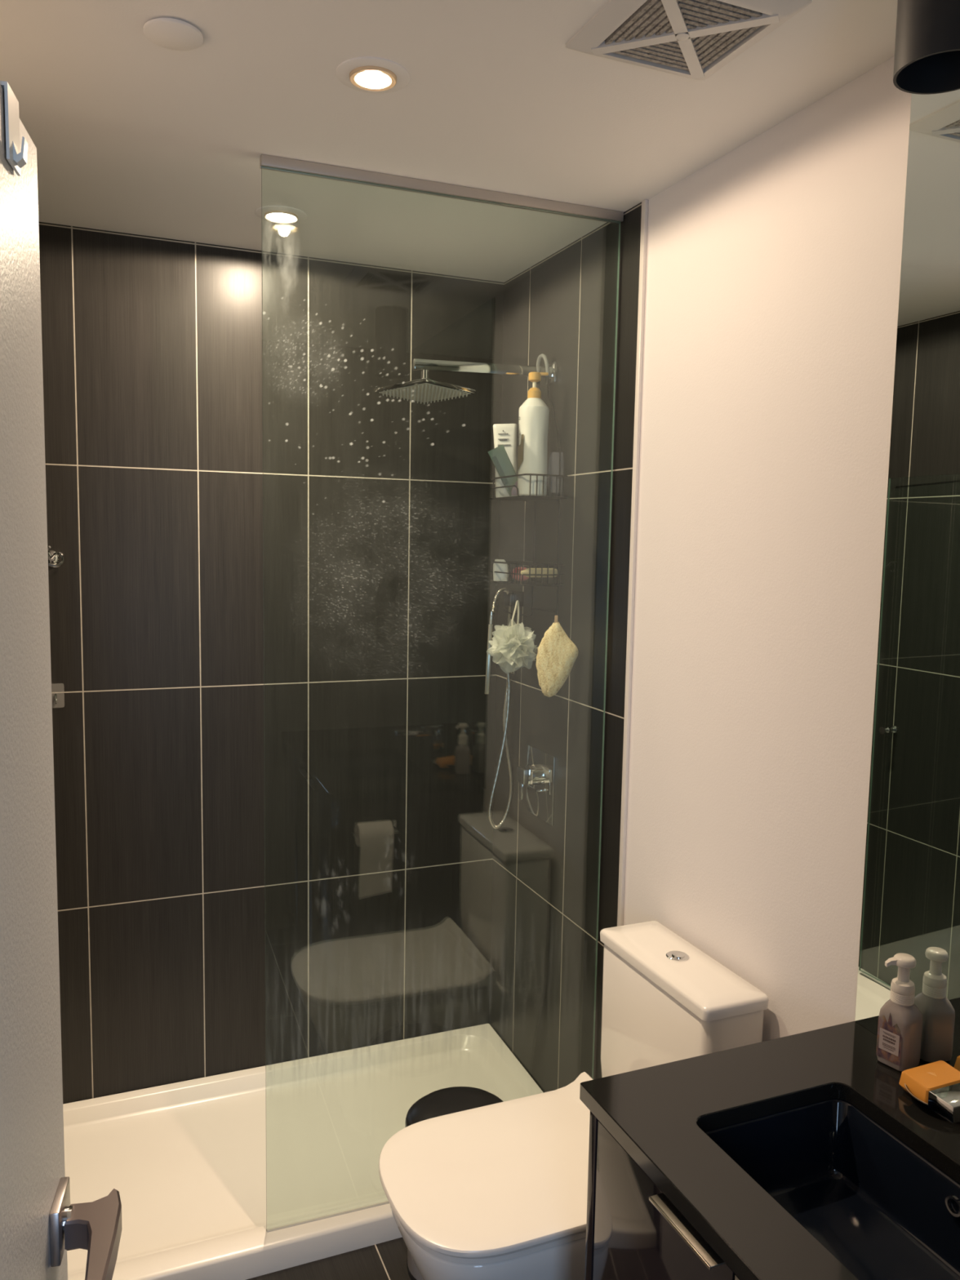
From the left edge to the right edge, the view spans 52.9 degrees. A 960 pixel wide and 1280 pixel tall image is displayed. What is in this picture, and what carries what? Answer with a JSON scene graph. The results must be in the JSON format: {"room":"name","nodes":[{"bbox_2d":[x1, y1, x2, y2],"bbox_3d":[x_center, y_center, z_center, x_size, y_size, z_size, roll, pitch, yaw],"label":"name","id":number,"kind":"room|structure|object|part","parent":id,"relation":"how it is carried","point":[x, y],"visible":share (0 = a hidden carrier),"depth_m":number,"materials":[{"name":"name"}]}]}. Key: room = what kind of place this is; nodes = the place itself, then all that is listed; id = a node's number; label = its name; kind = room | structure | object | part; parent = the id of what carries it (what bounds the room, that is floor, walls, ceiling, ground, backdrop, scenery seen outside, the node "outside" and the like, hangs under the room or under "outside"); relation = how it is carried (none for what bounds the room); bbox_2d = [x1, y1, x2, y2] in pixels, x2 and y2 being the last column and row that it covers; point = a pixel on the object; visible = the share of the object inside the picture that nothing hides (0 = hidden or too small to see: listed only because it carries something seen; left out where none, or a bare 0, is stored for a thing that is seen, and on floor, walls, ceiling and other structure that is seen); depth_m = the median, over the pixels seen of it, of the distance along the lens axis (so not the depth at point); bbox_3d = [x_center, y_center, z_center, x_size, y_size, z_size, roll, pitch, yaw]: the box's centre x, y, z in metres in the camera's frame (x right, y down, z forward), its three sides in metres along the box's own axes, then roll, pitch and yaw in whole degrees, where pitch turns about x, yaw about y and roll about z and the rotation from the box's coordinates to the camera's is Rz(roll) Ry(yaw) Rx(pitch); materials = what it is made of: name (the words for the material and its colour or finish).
{"room":"bathroom","nodes":[
{"label":"bathroom","id":0,"kind":"room"},
{"bbox_2d":[38,222,504,1104],"bbox_3d":[-0.659,0.144,2.881,1.730,2.490,0.120,-1,6,-23],"label":"wall","id":1,"kind":"structure","parent":0,"point":[373,777],"depth_m":2.82,"materials":[{"name":"tile"}]},
{"bbox_2d":[47,546,64,567],"bbox_3d":[-1.130,-0.222,2.558,0.040,0.056,0.051,-4,8,-41],"label":"robe hook","id":2,"kind":"object","parent":1,"relation":"attached to","point":[53,557],"visible":0.85,"depth_m":2.55,"materials":[{"name":"silver metal"}]},
{"bbox_2d":[54,693,57,704],"bbox_3d":[-1.143,0.152,2.601,0.042,0.066,0.022,-1,6,-23],"label":"hook","id":3,"kind":"object","parent":1,"relation":"attached to","point":[55,695],"visible":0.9,"depth_m":2.60,"materials":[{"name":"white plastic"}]},
{"bbox_2d":[246,1237,411,1279],"bbox_3d":[-0.204,1.664,0.843,2.520,0.100,4.520,-1,6,-23],"label":"floor","id":4,"kind":"structure","parent":0,"point":[386,1260],"depth_m":2.26,"materials":[{"name":"tile"}]},
{"bbox_2d":[62,1023,543,1279],"bbox_3d":[-0.526,1.380,2.607,1.508,0.091,0.734,-1,6,-23],"label":"shower tray","id":5,"kind":"object","parent":4,"relation":"on","point":[185,1161],"visible":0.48,"depth_m":2.60,"materials":[{"name":"white plastic"}]},
{"bbox_2d":[259,154,623,1232],"bbox_3d":[-0.081,0.180,2.305,0.861,2.423,0.025,-1,6,-21],"label":"glass panel","id":6,"kind":"object","parent":5,"relation":"on","point":[266,162],"visible":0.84,"depth_m":2.20,"materials":[{"name":"green"}]},
{"bbox_3d":[-0.059,-1.014,2.182,0.861,0.022,0.024,-1,6,-21],"label":"ceiling rail","id":7,"kind":"part","parent":6,"relation":"part of","materials":[{"name":"grey metal"}]},
{"bbox_2d":[404,1086,503,1279],"bbox_3d":[-0.054,1.272,2.256,0.230,0.397,0.230,4,6,22],"label":"pedal bin","id":8,"kind":"object","parent":4,"relation":"on","point":[448,1100],"visible":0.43,"depth_m":2.24,"materials":[{"name":"grey"}]},
{"bbox_3d":[-0.051,1.100,2.238,0.246,0.052,0.214,-1,6,-23],"label":"lid","id":9,"kind":"part","parent":8,"relation":"part of","materials":[{"name":"black plastic"}]},
{"bbox_2d":[378,920,768,1279],"bbox_3d":[0.153,1.087,1.972,0.710,0.830,0.410,-1,6,-23],"label":"toilet","id":10,"kind":"object","parent":4,"relation":"on","point":[498,1191],"visible":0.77,"depth_m":1.91,"materials":[{"name":"white ceramic"}]},
{"bbox_3d":[0.084,1.041,1.938,0.558,0.046,0.410,-1,6,-23],"label":"lid","id":11,"kind":"part","parent":10,"relation":"part of","materials":[{"name":"white plastic"}]},
{"bbox_3d":[0.154,1.292,1.995,0.689,0.417,0.383,-1,6,-23],"label":"bowl","id":12,"kind":"part","parent":10,"relation":"part of","materials":[{"name":"white ceramic"}]},
{"bbox_3d":[0.064,1.076,1.933,0.497,0.014,0.394,-1,6,-23],"label":"seat","id":13,"kind":"part","parent":10,"relation":"part of","materials":[{"name":"white plastic"}]},
{"bbox_3d":[0.415,0.891,2.059,0.146,0.378,0.399,-1,6,-23],"label":"tank","id":14,"kind":"part","parent":10,"relation":"part of","materials":[{"name":"white ceramic"}]},
{"bbox_3d":[0.418,0.688,2.037,0.154,0.029,0.409,-1,6,-23],"label":"tank lid","id":15,"kind":"part","parent":10,"relation":"part of","materials":[{"name":"white ceramic"}]},
{"bbox_2d":[584,1111,740,1279],"bbox_3d":[0.589,1.173,1.155,0.552,0.843,1.015,-1,6,-23],"label":"vanity cabinet","id":16,"kind":"object","parent":4,"relation":"on","point":[634,1231],"visible":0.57,"depth_m":1.38,"materials":[{"name":"black wood"}]},
{"bbox_3d":[0.409,1.122,1.616,0.529,0.843,0.020,-1,6,-23],"label":"panel","id":17,"kind":"part","parent":16,"relation":"part of","materials":[{"name":"black"}]},
{"bbox_3d":[0.270,0.751,1.233,0.041,0.005,0.135,-1,6,-23],"label":"edge pull","id":18,"kind":"part","parent":16,"relation":"part of","materials":[{"name":"silver metal"}]},
{"bbox_2d":[579,1021,959,1279],"bbox_3d":[0.603,0.739,1.117,0.548,0.026,1.030,-1,6,-23],"label":"countertop","id":19,"kind":"structure","parent":16,"relation":"on","point":[660,1114],"depth_m":1.41,"materials":[{"name":"black stone"}]},
{"bbox_2d":[703,1098,959,1279],"bbox_3d":[0.521,0.803,1.247,0.320,0.128,0.501,-1,6,-23],"label":"basin","id":20,"kind":"object","parent":19,"relation":"in","point":[880,1207],"visible":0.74,"depth_m":1.42,"materials":[{"name":"black ceramic"}]},
{"bbox_2d":[875,952,923,1071],"bbox_3d":[0.675,0.593,1.546,0.054,0.178,0.053,-3,7,-36],"label":"hand soap bottle","id":21,"kind":"object","parent":19,"relation":"on","point":[900,1025],"visible":1,"depth_m":1.53,"materials":[{"name":"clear plastic"}]},
{"bbox_2d":[882,1031,895,1051],"bbox_3d":[0.651,0.639,1.537,0.001,0.025,0.022,-3,7,-36],"label":"label","id":22,"kind":"object","parent":21,"relation":"on","point":[890,1042],"depth_m":1.54,"materials":[{"name":"white paper"}]},
{"bbox_3d":[0.651,0.640,1.537,0.001,0.034,0.034,-3,7,-36],"label":"name panel","id":23,"kind":"part","parent":21,"relation":"part of","materials":[{"name":"grey paper"}]},
{"bbox_2d":[904,1083,933,1111],"bbox_3d":[0.699,0.684,1.450,0.119,0.018,0.108,-1,6,-23],"label":"soap dish","id":24,"kind":"object","parent":19,"relation":"on","point":[923,1104],"visible":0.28,"depth_m":1.43,"materials":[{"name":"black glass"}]},
{"bbox_2d":[898,1060,959,1103],"bbox_3d":[0.690,0.670,1.463,0.087,0.032,0.059,-1,6,-19],"label":"soap bar","id":25,"kind":"object","parent":24,"relation":"in","point":[920,1080],"visible":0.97,"depth_m":1.46,"materials":[{"name":"orange"}]},
{"bbox_2d":[928,1083,959,1123],"bbox_3d":[0.680,0.643,1.302,0.185,0.130,0.060,-1,6,-23],"label":"tap","id":26,"kind":"object","parent":19,"relation":"on","point":[944,1101],"visible":1,"depth_m":1.26,"materials":[{"name":"silver metal"}]},
{"bbox_2d":[0,0,897,282],"bbox_3d":[-0.156,-0.911,0.577,2.520,0.100,4.520,-1,6,-23],"label":"ceiling","id":27,"kind":"structure","parent":0,"point":[130,133],"depth_m":1.81,"materials":[{"name":"white paint"}]},
{"bbox_2d":[142,17,203,50],"bbox_3d":[-0.486,-0.961,1.531,0.091,0.009,0.091,-1,6,-23],"label":"cover plate","id":28,"kind":"object","parent":27,"relation":"attached to","point":[171,33],"visible":1,"depth_m":1.52,"materials":[{"name":"white paint"}]},
{"bbox_2d":[254,205,306,223],"bbox_3d":[-0.492,-1.050,2.391,0.127,0.010,0.127,-1,6,-23],"label":"recessed light","id":29,"kind":"object","parent":27,"relation":"in","point":[274,214],"visible":0.99,"depth_m":2.38,"materials":[{"name":"white paint"}]},
{"bbox_2d":[336,56,409,93],"bbox_3d":[-0.184,-0.969,1.664,0.127,0.010,0.127,-1,6,-23],"label":"recessed light","id":30,"kind":"object","parent":27,"relation":"in","point":[373,73],"visible":1,"depth_m":1.65,"materials":[{"name":"white paint"}]},
{"bbox_2d":[565,0,812,79],"bbox_3d":[0.311,-0.935,1.480,0.268,0.021,0.268,-1,6,-23],"label":"ceiling vent","id":31,"kind":"object","parent":27,"relation":"in","point":[694,39],"visible":1,"depth_m":1.47,"materials":[{"name":"white plastic"}]},
{"bbox_2d":[604,0,762,71],"bbox_3d":[0.311,-0.932,1.480,0.186,0.006,0.186,-1,6,-23],"label":"grille","id":32,"kind":"object","parent":31,"relation":"attached to","point":[665,35],"depth_m":1.48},
{"bbox_2d":[893,0,959,94],"bbox_3d":[0.560,-0.794,1.149,0.113,0.225,0.113,-1,6,-23],"label":"ceiling lamp","id":33,"kind":"object","parent":27,"relation":"attached to","point":[926,60],"visible":1,"depth_m":1.14,"materials":[{"name":"grey metal"}]},
{"bbox_2d":[488,56,911,1092],"bbox_3d":[0.951,0.355,1.115,0.120,2.490,4.400,-1,6,-23],"label":"wall","id":34,"kind":"structure","parent":0,"point":[773,268],"depth_m":2.03,"materials":[{"name":"white paint"}]},
{"bbox_2d":[373,358,557,404],"bbox_3d":[-0.041,-0.707,2.627,0.488,0.125,0.230,-3,7,-36],"label":"shower","id":35,"kind":"object","parent":34,"relation":"attached to","point":[424,389],"visible":1,"depth_m":2.56,"materials":[{"name":"silver metal"}]},
{"bbox_3d":[-0.145,-0.659,2.554,0.192,0.025,0.192,6,8,40],"label":"head plate","id":36,"kind":"part","parent":35,"relation":"part of","materials":[{"name":"silver metal"}]},
{"bbox_3d":[0.011,-0.735,2.614,0.402,0.039,0.022,-1,6,-23],"label":"arm","id":37,"kind":"part","parent":35,"relation":"part of","materials":[{"name":"silver metal"}]},
{"bbox_2d":[489,353,568,622],"bbox_3d":[0.132,-0.426,2.699,0.131,0.737,0.346,-1,6,-23],"label":"wire shower caddy","id":38,"kind":"object","parent":35,"relation":"hanging from","point":[519,498],"depth_m":2.65,"materials":[{"name":"grey metal"}]},
{"bbox_2d":[493,559,508,581],"bbox_3d":[0.060,-0.202,2.792,0.045,0.062,0.026,1,6,0],"label":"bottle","id":39,"kind":"object","parent":38,"relation":"in","point":[501,567],"visible":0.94,"depth_m":2.78,"materials":[{"name":"white plastic"}]},
{"bbox_2d":[487,444,517,496],"bbox_3d":[0.071,-0.479,2.723,0.103,0.143,0.018,0,6,-5],"label":"sachet","id":40,"kind":"object","parent":38,"relation":"in","point":[499,456],"visible":0.75,"depth_m":2.71,"materials":[{"name":"grey"}]},
{"bbox_2d":[493,423,517,497],"bbox_3d":[0.072,-0.511,2.756,0.075,0.211,0.034,1,6,0],"label":"tube","id":41,"kind":"object","parent":38,"relation":"in","point":[505,434],"visible":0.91,"depth_m":2.74,"materials":[{"name":"white plastic"}]},
{"bbox_2d":[497,430,511,445],"bbox_3d":[0.068,-0.572,2.735,0.038,0.043,0.002,-1,5,0],"label":"print","id":42,"kind":"object","parent":41,"relation":"attached to","point":[504,439],"depth_m":2.73},
{"bbox_2d":[486,600,537,673],"bbox_3d":[0.093,-0.008,2.676,0.152,0.204,0.148,-1,6,-23],"label":"bath pouf","id":43,"kind":"object","parent":38,"relation":"hanging from","point":[513,648],"visible":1,"depth_m":2.65,"materials":[{"name":"white plastic"}]},
{"bbox_3d":[0.098,-0.060,2.676,0.026,0.101,0.010,-1,6,-23],"label":"hanging cord","id":44,"kind":"part","parent":43,"relation":"part of","materials":[{"name":"white fabric"}]},
{"bbox_2d":[511,480,517,495],"bbox_3d":[0.105,-0.419,2.666,0.038,0.039,0.016,1,6,0],"label":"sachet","id":45,"kind":"object","parent":38,"relation":"in","point":[513,491],"visible":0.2,"depth_m":2.66,"materials":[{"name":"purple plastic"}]},
{"bbox_2d":[511,566,528,581],"bbox_3d":[0.114,-0.183,2.681,0.056,0.039,0.028,1,6,0],"label":"razor","id":46,"kind":"object","parent":38,"relation":"in","point":[525,578],"visible":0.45,"depth_m":2.67,"materials":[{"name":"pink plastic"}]},
{"bbox_2d":[490,560,564,586],"bbox_3d":[0.131,-0.189,2.724,0.124,0.061,0.248,-1,6,-23],"label":"basket","id":47,"kind":"object","parent":38,"relation":"on","point":[524,583],"depth_m":2.64,"materials":[{"name":"black metal"}]},
{"bbox_2d":[489,473,568,501],"bbox_3d":[0.133,-0.425,2.696,0.131,0.062,0.253,-1,6,-23],"label":"basket","id":48,"kind":"object","parent":38,"relation":"on","point":[519,498],"depth_m":2.62,"materials":[{"name":"black metal"}]},
{"bbox_3d":[0.166,-0.398,2.716,0.055,0.680,0.346,-1,6,-23],"label":"frame","id":49,"kind":"part","parent":38,"relation":"part of","materials":[{"name":"black metal"}]},
{"bbox_2d":[517,372,549,495],"bbox_3d":[0.144,-0.555,2.611,0.082,0.329,0.082,1,6,0],"label":"pump bottle","id":50,"kind":"object","parent":38,"relation":"in","point":[534,413],"visible":0.94,"depth_m":2.58,"materials":[{"name":"white plastic"}]},
{"bbox_3d":[0.147,-0.689,2.597,0.011,0.022,0.011,1,6,0],"label":"stem","id":51,"kind":"part","parent":50,"relation":"part of","materials":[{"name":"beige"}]},
{"bbox_3d":[0.160,-0.183,2.626,0.108,0.026,0.019,-2,6,-25],"label":"cream pumice strip","id":52,"kind":"part","parent":38,"relation":"part of","materials":[{"name":"beige stone"}]},
{"bbox_2d":[535,615,578,697],"bbox_3d":[0.205,0.045,2.586,0.115,0.222,0.023,3,6,17],"label":"pad","id":53,"kind":"object","parent":38,"relation":"hanging from","point":[557,654],"visible":1,"depth_m":2.58,"materials":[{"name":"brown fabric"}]},
{"bbox_2d":[484,587,524,828],"bbox_3d":[0.054,0.215,2.947,0.126,0.750,0.107,-1,6,-23],"label":"shower","id":54,"kind":"object","parent":34,"relation":"attached to","point":[510,597],"visible":0.88,"depth_m":2.96,"materials":[{"name":"silver metal"}]},
{"bbox_2d":[516,744,555,826],"bbox_3d":[0.148,0.422,2.809,0.068,0.200,0.173,-1,6,-23],"label":"shower valve","id":55,"kind":"object","parent":34,"relation":"attached to","point":[539,774],"visible":1,"depth_m":2.79,"materials":[{"name":"silver metal"}]},
{"bbox_3d":[0.127,0.393,2.799,0.024,0.044,0.046,-1,6,-23],"label":"knob","id":56,"kind":"part","parent":55,"relation":"part of","materials":[{"name":"silver metal"}]},
{"bbox_3d":[0.144,0.437,2.811,0.062,0.050,0.064,-1,6,-23],"label":"lever","id":57,"kind":"part","parent":55,"relation":"part of","materials":[{"name":"silver metal"}]},
{"bbox_2d":[617,199,648,926],"bbox_3d":[0.362,0.215,2.374,0.009,2.490,0.017,-1,6,-23],"label":"trim","id":58,"kind":"structure","parent":34,"relation":"attached to","point":[644,218],"depth_m":2.33,"materials":[{"name":"white"}]},
{"bbox_2d":[854,88,959,1071],"bbox_3d":[0.870,-0.085,1.135,0.006,1.618,1.026,-1,6,-23],"label":"wall mirror","id":59,"kind":"object","parent":34,"relation":"attached to","point":[911,900],"visible":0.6,"depth_m":1.53,"materials":[{"name":"silver mirror"}]},
{"bbox_3d":[0.339,0.424,0.344,1.616,2.490,0.120,-1,6,-23],"label":"wall","id":60,"kind":"structure","parent":0,"visible":0},
{"bbox_2d":[0,84,122,1279],"bbox_3d":[-0.310,0.615,0.583,0.094,2.022,0.757,0,6,-13],"label":"door","id":61,"kind":"structure","parent":60,"relation":"in","point":[39,1224],"depth_m":0.80,"materials":[{"name":"white paint"}]},
{"bbox_2d":[0,80,28,176],"bbox_3d":[-0.378,-0.396,0.746,0.050,0.056,0.036,0,6,-13],"label":"hook","id":62,"kind":"object","parent":61,"relation":"attached to","point":[17,160],"visible":1,"depth_m":0.75,"materials":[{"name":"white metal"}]},
{"bbox_3d":[-0.353,0.550,0.868,0.048,0.029,0.132,0,6,-13],"label":"lever","id":63,"kind":"part","parent":61,"relation":"part of","materials":[{"name":"silver metal"}]}
]}

